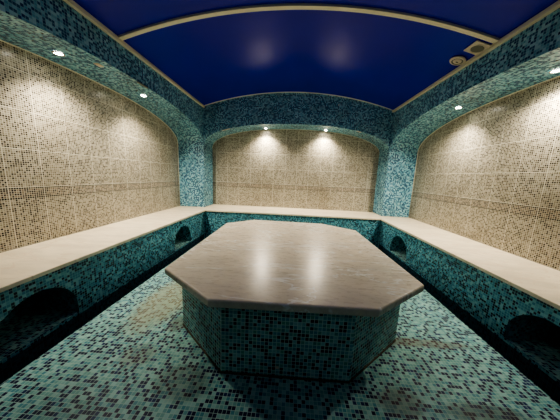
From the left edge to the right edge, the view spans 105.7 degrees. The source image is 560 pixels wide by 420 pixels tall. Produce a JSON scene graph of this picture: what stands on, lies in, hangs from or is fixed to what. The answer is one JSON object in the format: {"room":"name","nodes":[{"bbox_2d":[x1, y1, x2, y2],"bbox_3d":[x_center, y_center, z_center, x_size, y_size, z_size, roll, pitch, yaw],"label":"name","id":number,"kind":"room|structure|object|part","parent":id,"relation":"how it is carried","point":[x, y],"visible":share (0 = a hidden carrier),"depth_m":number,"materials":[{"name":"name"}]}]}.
{"room":"spa","nodes":[
{"label":"spa","id":0,"kind":"room"},
{"bbox_2d":[0,0,204,251],"bbox_3d":[-2.051,-0.693,1.920,0.562,2.094,5.256,3,9,3],"label":"wall","id":1,"kind":"structure","parent":0,"point":[81,149],"depth_m":2.31,"materials":[{"name":"beige tile"}]},
{"bbox_2d":[51,51,65,55],"bbox_3d":[-2.031,-1.433,1.945,0.092,0.013,0.091,4,9,9],"label":"recessed light","id":2,"kind":"object","parent":1,"relation":"in","point":[53,52],"visible":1,"depth_m":1.94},
{"bbox_2d":[63,0,204,107],"bbox_3d":[-1.708,-1.695,1.736,0.039,0.039,5.246,3,9,3],"label":"trim","id":3,"kind":"structure","parent":1,"relation":"attached to","point":[73,4],"depth_m":2.23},
{"bbox_2d":[0,235,559,419],"bbox_3d":[0.075,0.917,2.297,4.920,0.246,5.750,3,9,3],"label":"floor","id":4,"kind":"structure","parent":0,"point":[136,359],"depth_m":1.19,"materials":[{"name":"green tile"}]},
{"bbox_2d":[0,208,204,383],"bbox_3d":[-2.038,0.680,1.962,0.713,0.645,4.906,3,9,3],"label":"stone bench","id":5,"kind":"object","parent":4,"relation":"on","point":[50,289],"visible":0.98,"depth_m":1.85,"materials":[{"name":"teal tile"}]},
{"bbox_3d":[-2.025,0.378,1.914,0.713,0.032,4.906,3,9,3],"label":"seat","id":6,"kind":"part","parent":5,"relation":"part of","materials":[{"name":"beige stone"}]},
{"bbox_2d":[165,220,423,383],"bbox_3d":[0.096,0.574,2.122,1.731,0.500,2.035,3,9,3],"label":"marble table","id":7,"kind":"object","parent":4,"relation":"on","point":[262,298],"visible":1,"depth_m":1.27,"materials":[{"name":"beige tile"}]},
{"bbox_2d":[173,204,417,247],"bbox_3d":[0.230,0.336,4.684,4.916,0.645,0.838,3,9,3],"label":"stone bench","id":8,"kind":"object","parent":4,"relation":"on","point":[367,224],"visible":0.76,"depth_m":4.31,"materials":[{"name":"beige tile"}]},
{"bbox_3d":[0.243,0.033,4.635,4.916,0.032,0.838,3,9,3],"label":"seat","id":9,"kind":"part","parent":8,"relation":"part of","materials":[{"name":"beige stone"}]},
{"bbox_2d":[378,219,559,404],"bbox_3d":[2.154,0.891,1.741,0.713,0.645,4.906,3,9,3],"label":"stone bench","id":10,"kind":"object","parent":4,"relation":"on","point":[512,302],"visible":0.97,"depth_m":1.91,"materials":[{"name":"teal tile"}]},
{"bbox_3d":[2.167,0.589,1.692,0.713,0.032,4.906,3,9,3],"label":"seat","id":11,"kind":"part","parent":10,"relation":"part of","materials":[{"name":"beige stone"}]},
{"bbox_2d":[203,93,393,215],"bbox_3d":[0.303,-1.186,4.611,3.807,2.385,0.500,3,9,3],"label":"wall","id":12,"kind":"structure","parent":0,"point":[293,162],"depth_m":4.81,"materials":[{"name":"beige tile"}]},
{"bbox_2d":[205,92,391,109],"bbox_3d":[0.330,-2.172,4.188,3.716,0.300,0.021,3,9,3],"label":"trim","id":13,"kind":"structure","parent":12,"relation":"attached to","point":[268,92],"depth_m":4.16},
{"bbox_2d":[73,0,557,109],"bbox_3d":[0.174,-1.763,1.611,3.800,0.300,5.250,3,9,3],"label":"ceiling","id":14,"kind":"structure","parent":0,"point":[385,61],"depth_m":2.46,"materials":[{"name":"blue paint"}]},
{"bbox_2d":[118,3,498,43],"bbox_3d":[0.202,-1.833,2.080,3.716,0.308,0.050,3,9,3],"label":"trim","id":15,"kind":"structure","parent":14,"relation":"attached to","point":[285,6],"depth_m":2.04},
{"bbox_2d":[449,56,465,64],"bbox_3d":[2.003,-1.684,2.390,0.152,0.060,0.159,2,9,-2],"label":"smoke detector","id":16,"kind":"object","parent":14,"relation":"attached to","point":[457,60],"visible":1,"depth_m":2.37,"materials":[{"name":"beige plastic"}]},
{"bbox_2d":[463,40,490,54],"bbox_3d":[2.007,-1.643,2.153,0.158,0.058,0.170,3,9,3],"label":"ceiling vent","id":17,"kind":"object","parent":14,"relation":"in","point":[478,46],"visible":0.94,"depth_m":2.14,"materials":[{"name":"beige plastic"}]},
{"bbox_2d":[382,8,559,270],"bbox_3d":[2.300,-0.474,1.690,0.562,2.094,5.256,3,9,3],"label":"wall","id":18,"kind":"structure","parent":0,"point":[486,171],"depth_m":2.51,"materials":[{"name":"beige tile"}]},
{"bbox_2d":[392,0,559,111],"bbox_3d":[2.042,-1.506,1.539,0.039,0.039,5.246,3,9,3],"label":"trim","id":19,"kind":"structure","parent":18,"relation":"attached to","point":[556,5],"depth_m":2.03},
{"bbox_2d":[548,68,559,73],"bbox_3d":[2.479,-1.246,1.903,0.092,0.011,0.092,4,9,9],"label":"recessed light","id":20,"kind":"object","parent":18,"relation":"in","point":[554,70],"visible":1,"depth_m":1.91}
]}

